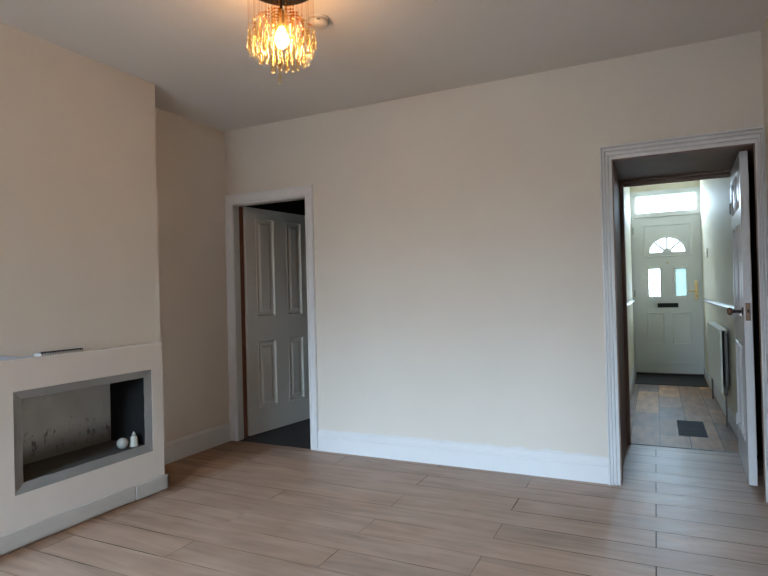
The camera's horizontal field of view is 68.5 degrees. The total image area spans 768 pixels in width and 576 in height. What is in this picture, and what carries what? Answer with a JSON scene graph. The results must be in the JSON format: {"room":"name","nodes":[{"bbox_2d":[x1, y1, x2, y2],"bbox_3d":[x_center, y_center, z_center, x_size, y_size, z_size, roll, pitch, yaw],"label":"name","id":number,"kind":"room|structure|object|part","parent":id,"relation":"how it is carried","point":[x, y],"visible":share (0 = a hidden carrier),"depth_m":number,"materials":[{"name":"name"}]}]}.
{"room":"living room","nodes":[
{"label":"living room","id":0,"kind":"room"},
{"bbox_2d":[0,22,159,356],"bbox_3d":[-1.933,-0.022,3.356,0.357,2.700,1.170,-2,-1,26],"label":"wall","id":1,"kind":"structure","parent":0,"point":[79,263],"depth_m":3.25,"materials":[{"name":"beige paint"}]},
{"bbox_2d":[0,342,168,555],"bbox_3d":[-1.828,0.845,3.308,0.363,0.960,1.091,-2,-1,26],"label":"fireplace surround","id":2,"kind":"object","parent":1,"relation":"attached to","point":[63,417],"visible":0.98,"depth_m":3.29,"materials":[{"name":"paint"}]},
{"bbox_2d":[0,356,35,359],"bbox_3d":[-1.913,0.354,2.878,0.060,0.017,0.235,-2,-1,26],"label":"paper sheet","id":3,"kind":"object","parent":2,"relation":"on","point":[1,357],"visible":1,"depth_m":2.88,"materials":[{"name":"white paper"}]},
{"bbox_2d":[34,348,83,355],"bbox_3d":[-1.796,0.355,3.122,0.067,0.026,0.249,-2,-1,26],"label":"notepad","id":4,"kind":"object","parent":2,"relation":"on","point":[74,349],"visible":1,"depth_m":3.09,"materials":[{"name":"white paper"}]},
{"bbox_2d":[117,438,127,448],"bbox_3d":[-1.627,0.966,3.508,0.066,0.066,0.066,-2,-1,26],"label":"ball","id":5,"kind":"object","parent":2,"relation":"on","point":[122,443],"visible":1,"depth_m":3.49,"materials":[{"name":"white rubber"}]},
{"bbox_2d":[129,431,137,446],"bbox_3d":[-1.579,0.952,3.558,0.054,0.093,0.054,-2,-1,26],"label":"bottle","id":6,"kind":"object","parent":2,"relation":"on","point":[133,439],"visible":1,"depth_m":3.54,"materials":[{"name":"white plastic"}]},
{"bbox_2d":[155,107,229,442],"bbox_3d":[-2.623,-0.013,2.471,0.120,2.700,5.778,-2,-1,26],"label":"wall","id":7,"kind":"structure","parent":0,"point":[190,154],"depth_m":4.56,"materials":[{"name":"beige paint"}]},
{"bbox_2d":[164,422,230,464],"bbox_3d":[-1.564,1.249,4.435,0.018,0.160,1.088,-2,-1,26],"label":"baseboard","id":8,"kind":"structure","parent":7,"relation":"attached to","point":[177,449],"depth_m":4.53,"materials":[{"name":"white paint"}]},
{"bbox_2d":[243,200,304,214],"bbox_3d":[-0.511,0.086,5.506,1.540,2.450,1.522,-2,-1,26],"label":"wall","id":9,"kind":"structure","parent":0,"point":[293,207],"depth_m":5.98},
{"bbox_2d":[0,374,767,575],"bbox_3d":[0.305,1.327,3.914,4.285,0.100,10.910,-2,-1,26],"label":"floor","id":10,"kind":"structure","parent":0,"point":[231,508],"depth_m":3.12,"materials":[{"name":"beige laminate"}]},
{"bbox_2d":[636,372,703,376],"bbox_3d":[4.016,1.209,7.915,0.865,0.022,0.100,-2,-1,26],"label":"threshold","id":11,"kind":"object","parent":10,"relation":"on","point":[637,372],"visible":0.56,"depth_m":7.89,"materials":[{"name":"metal"}]},
{"bbox_2d":[635,374,708,386],"bbox_3d":[3.784,1.216,7.455,0.825,0.010,0.850,-2,-1,26],"label":"doormat","id":12,"kind":"object","parent":10,"relation":"on","point":[674,380],"visible":1,"depth_m":7.39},
{"bbox_2d":[631,443,738,452],"bbox_3d":[2.297,1.229,4.338,0.779,0.005,0.026,-2,-1,26],"label":"threshold","id":13,"kind":"object","parent":10,"relation":"on","point":[631,443],"visible":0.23,"depth_m":4.33,"materials":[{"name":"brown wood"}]},
{"bbox_2d":[677,420,708,437],"bbox_3d":[2.686,1.226,4.926,0.215,0.002,0.600,-2,-1,26],"label":"floor vent","id":14,"kind":"object","parent":10,"relation":"on","point":[685,428],"visible":1,"depth_m":4.90,"materials":[{"name":"grey metal"}]},
{"bbox_2d":[0,0,767,131],"bbox_3d":[-0.847,-1.466,1.546,4.159,0.100,5.659,-2,-1,26],"label":"ceiling","id":15,"kind":"structure","parent":0,"point":[217,64],"depth_m":3.24,"materials":[{"name":"paint"}]},
{"bbox_2d":[259,0,307,48],"bbox_3d":[-0.474,-1.179,2.613,0.332,0.473,0.332,-2,-1,26],"label":"chandelier","id":16,"kind":"object","parent":15,"relation":"hanging from","point":[281,37],"visible":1,"depth_m":2.60,"materials":[{"name":"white glass"}]},
{"bbox_2d":[277,9,285,29],"bbox_3d":[-0.476,-1.246,2.613,0.042,0.085,0.042,-2,-1,26],"label":"socket","id":17,"kind":"object","parent":16,"relation":"attached to","point":[281,19],"depth_m":2.60,"materials":[{"name":"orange metal"}]},
{"bbox_3d":[-0.473,-1.158,2.613,0.064,0.092,0.064,-2,-1,26],"label":"light bulb","id":18,"kind":"part","parent":16,"relation":"part of","materials":[{"name":"white glass"}]},
{"bbox_3d":[-0.480,-1.401,2.615,0.332,0.028,0.332,-2,-1,26],"label":"ceiling plate","id":19,"kind":"part","parent":16,"relation":"part of","materials":[{"name":"silver metal"}]},
{"bbox_2d":[307,13,328,29],"bbox_3d":[-0.345,-1.394,2.964,0.116,0.044,0.116,-2,-1,26],"label":"smoke detector","id":20,"kind":"object","parent":15,"relation":"attached to","point":[317,21],"visible":1,"depth_m":2.93,"materials":[{"name":"white plastic"}]},
{"bbox_2d":[224,31,763,457],"bbox_3d":[0.477,-0.076,4.119,4.039,2.700,0.120,-2,-1,26],"label":"wall","id":21,"kind":"structure","parent":0,"point":[458,231],"depth_m":3.96,"materials":[{"name":"beige paint"}]},
{"bbox_2d":[239,206,247,437],"bbox_3d":[-1.274,0.291,5.002,0.062,2.070,0.059,-2,-1,26],"label":"lining","id":22,"kind":"object","parent":21,"relation":"attached to","point":[240,207],"visible":0.29,"depth_m":4.99,"materials":[{"name":"wood"}]},
{"bbox_2d":[243,207,309,435],"bbox_3d":[-1.032,0.293,5.369,0.101,2.040,0.813,-2,-1,34],"label":"door","id":23,"kind":"structure","parent":22,"relation":"attached to","point":[275,279],"depth_m":5.30,"materials":[{"name":"white paint"}]},
{"bbox_2d":[232,196,310,444],"bbox_3d":[-0.925,0.290,4.789,0.756,2.050,0.130,-2,-1,26],"label":"lining","id":24,"kind":"object","parent":21,"relation":"attached to","point":[235,208],"visible":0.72,"depth_m":4.91,"materials":[{"name":"white paint"}]},
{"bbox_2d":[225,185,318,450],"bbox_3d":[-0.959,0.247,4.731,0.902,2.137,0.024,-2,-1,26],"label":"door frame","id":25,"kind":"structure","parent":21,"relation":"attached to","point":[306,190],"depth_m":4.66,"materials":[{"name":"white paint"}]},
{"bbox_2d":[318,430,608,483],"bbox_3d":[0.451,1.195,4.058,2.170,0.160,0.018,-2,-1,26],"label":"baseboard","id":26,"kind":"structure","parent":21,"relation":"attached to","point":[534,463],"depth_m":3.97,"materials":[{"name":"white paint"}]},
{"bbox_2d":[599,126,767,502],"bbox_3d":[1.798,0.162,3.398,0.882,2.147,0.034,-2,-1,26],"label":"door frame","id":27,"kind":"structure","parent":21,"relation":"attached to","point":[756,135],"depth_m":3.48,"materials":[{"name":"white paint"}]},
{"bbox_2d":[612,143,765,501],"bbox_3d":[1.841,0.204,3.457,0.767,2.060,0.130,-2,-1,26],"label":"lining","id":28,"kind":"object","parent":21,"relation":"attached to","point":[750,145],"visible":1,"depth_m":3.50,"materials":[{"name":"paint"}]},
{"bbox_2d":[614,167,626,463],"bbox_3d":[1.664,0.095,4.126,0.114,2.300,0.922,-2,-1,26],"label":"wall","id":29,"kind":"structure","parent":0,"point":[617,187],"depth_m":4.16,"materials":[{"name":"paint"}]},
{"bbox_2d":[624,187,634,380],"bbox_3d":[2.699,-0.121,6.419,0.100,2.720,4.110,-2,-1,26],"label":"wall","id":30,"kind":"structure","parent":0,"point":[626,189],"depth_m":7.19,"materials":[{"name":"beige paint"}]},
{"bbox_2d":[629,363,635,399],"bbox_3d":[2.764,1.157,6.342,0.018,0.160,3.900,-2,-1,26],"label":"baseboard","id":31,"kind":"structure","parent":30,"relation":"attached to","point":[633,375],"depth_m":6.93,"materials":[{"name":"white paint"}]},
{"bbox_2d":[630,180,699,192],"bbox_3d":[3.973,-1.439,8.010,1.085,0.120,0.130,-2,-1,26],"label":"wall","id":32,"kind":"structure","parent":0,"point":[686,184],"depth_m":7.94,"materials":[{"name":"beige paint"}]},
{"bbox_2d":[635,192,695,213],"bbox_3d":[3.955,-1.190,7.934,0.770,0.246,0.029,-2,-1,26],"label":"window","id":33,"kind":"structure","parent":32,"relation":"in","point":[690,192],"depth_m":7.93,"materials":[{"name":"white glass"}]},
{"bbox_2d":[630,187,704,372],"bbox_3d":[3.977,-0.080,7.935,0.884,2.600,0.090,-2,-1,26],"label":"door frame","id":34,"kind":"structure","parent":32,"relation":"attached to","point":[633,215],"depth_m":7.96,"materials":[{"name":"white plastic"}]},
{"bbox_2d":[633,214,703,373],"bbox_3d":[3.974,0.095,7.909,0.857,2.200,0.110,-2,-1,26],"label":"door","id":35,"kind":"structure","parent":34,"relation":"in","point":[669,325],"depth_m":7.91,"materials":[{"name":"white plastic"}]},
{"bbox_3d":[3.832,-0.075,7.983,0.182,0.426,0.009,-2,-1,26],"label":"panel moulding","id":36,"kind":"part","parent":35,"relation":"part of","materials":[{"name":"white glass"}]},
{"bbox_3d":[3.847,0.573,7.978,0.230,0.457,0.009,-2,-1,26],"label":"panel moulding","id":37,"kind":"part","parent":35,"relation":"part of","materials":[{"name":"white plastic"}]},
{"bbox_3d":[3.971,-0.604,7.915,0.488,0.244,0.010,-2,-1,26],"label":"panel moulding","id":38,"kind":"part","parent":35,"relation":"part of","materials":[{"name":"white glass"}]},
{"bbox_3d":[3.982,-0.607,7.937,0.456,0.210,0.004,-2,-1,26],"label":"glass pane","id":39,"kind":"part","parent":35,"relation":"part of","materials":[{"name":"glass"}]},
{"bbox_3d":[3.974,-0.667,7.913,0.617,0.465,0.009,-2,-1,26],"label":"panel moulding","id":40,"kind":"part","parent":35,"relation":"part of","materials":[{"name":"white plastic"}]},
{"bbox_3d":[4.022,1.058,7.896,0.640,0.022,0.009,-2,-1,26],"label":"panel moulding","id":41,"kind":"part","parent":35,"relation":"part of","materials":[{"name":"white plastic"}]},
{"bbox_3d":[4.130,-0.083,7.840,0.177,0.426,0.009,-2,-1,26],"label":"panel moulding","id":42,"kind":"part","parent":35,"relation":"part of","materials":[{"name":"glass"}]},
{"bbox_3d":[4.140,-0.083,7.862,0.137,0.388,0.004,-2,-1,26],"label":"glass pane","id":43,"kind":"part","parent":35,"relation":"part of","materials":[{"name":"glass"}]},
{"bbox_3d":[4.144,0.564,7.835,0.240,0.457,0.009,-2,-1,26],"label":"panel moulding","id":44,"kind":"part","parent":35,"relation":"part of","materials":[{"name":"white plastic"}]},
{"bbox_3d":[4.298,0.028,7.758,0.040,0.255,0.012,-2,-1,26],"label":"handle","id":45,"kind":"part","parent":35,"relation":"part of","materials":[{"name":"gold metal"}]},
{"bbox_2d":[614,146,753,180],"bbox_3d":[2.078,-0.963,3.923,1.090,0.210,0.922,-2,-1,26],"label":"ceiling","id":46,"kind":"structure","parent":0,"point":[722,161],"depth_m":3.96,"materials":[{"name":"paint"}]},
{"bbox_2d":[700,16,767,454],"bbox_3d":[2.142,-0.138,2.969,0.120,2.720,10.810,-2,-1,26],"label":"wall","id":47,"kind":"structure","parent":0,"point":[715,194],"depth_m":5.40,"materials":[{"name":"beige paint"}]},
{"bbox_2d":[707,322,728,426],"bbox_3d":[3.299,0.792,5.559,0.085,0.850,1.374,-2,-1,26],"label":"radiator","id":48,"kind":"object","parent":47,"relation":"attached to","point":[718,358],"visible":1,"depth_m":5.15,"materials":[{"name":"white metal"}]},
{"bbox_3d":[3.269,0.654,5.576,0.019,0.548,1.280,-2,-1,26],"label":"panel","id":49,"kind":"part","parent":48,"relation":"part of","materials":[{"name":"white metal"}]},
{"bbox_2d":[707,322,726,330],"bbox_3d":[3.280,0.373,5.570,0.063,0.012,1.288,-2,-1,26],"label":"grille","id":50,"kind":"object","parent":48,"relation":"attached to","point":[712,325],"depth_m":5.47,"materials":[{"name":"white metal"}]},
{"bbox_3d":[3.306,0.642,5.558,0.020,0.528,1.240,-2,-1,26],"label":"panel","id":51,"kind":"part","parent":48,"relation":"part of","materials":[{"name":"white metal"}]},
{"bbox_2d":[702,299,733,308],"bbox_3d":[3.466,0.170,5.868,0.026,0.044,3.660,-2,-1,26],"label":"rail","id":52,"kind":"object","parent":47,"relation":"attached to","point":[719,304],"visible":0.65,"depth_m":5.71,"materials":[{"name":"white paint"}]},
{"bbox_2d":[704,368,737,437],"bbox_3d":[3.546,1.154,5.966,0.018,0.120,3.900,-2,-1,26],"label":"baseboard","id":53,"kind":"structure","parent":47,"relation":"attached to","point":[731,417],"depth_m":5.59,"materials":[{"name":"white paint"}]},
{"bbox_2d":[749,164,762,462],"bbox_3d":[2.523,0.069,3.645,0.100,2.300,1.042,-2,-1,26],"label":"wall","id":54,"kind":"structure","parent":0,"point":[751,172],"depth_m":4.02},
{"bbox_3d":[2.242,-0.127,4.392,0.935,2.720,0.060,-2,-1,26],"label":"wall","id":55,"kind":"structure","parent":0,"visible":0},
{"bbox_2d":[619,168,749,444],"bbox_3d":[2.308,0.080,4.322,0.876,2.300,0.110,-2,-1,26],"label":"door frame","id":56,"kind":"structure","parent":55,"relation":"attached to","point":[717,174],"depth_m":4.45,"materials":[{"name":"paint"}]},
{"bbox_2d":[727,150,757,485],"bbox_3d":[2.392,0.183,3.840,0.135,2.062,0.802,-2,-1,28],"label":"door","id":57,"kind":"structure","parent":55,"relation":"in","point":[739,205],"depth_m":3.51,"materials":[{"name":"white paint"}]},
{"bbox_3d":[2.188,0.149,3.567,0.032,0.052,0.052,-2,-1,28],"label":"knob","id":58,"kind":"part","parent":57,"relation":"part of","materials":[{"name":"gold metal"}]},
{"bbox_3d":[2.244,0.146,3.475,0.028,0.110,0.003,-2,-1,28],"label":"latch plate","id":59,"kind":"part","parent":57,"relation":"part of","materials":[{"name":"gold metal"}]}
]}

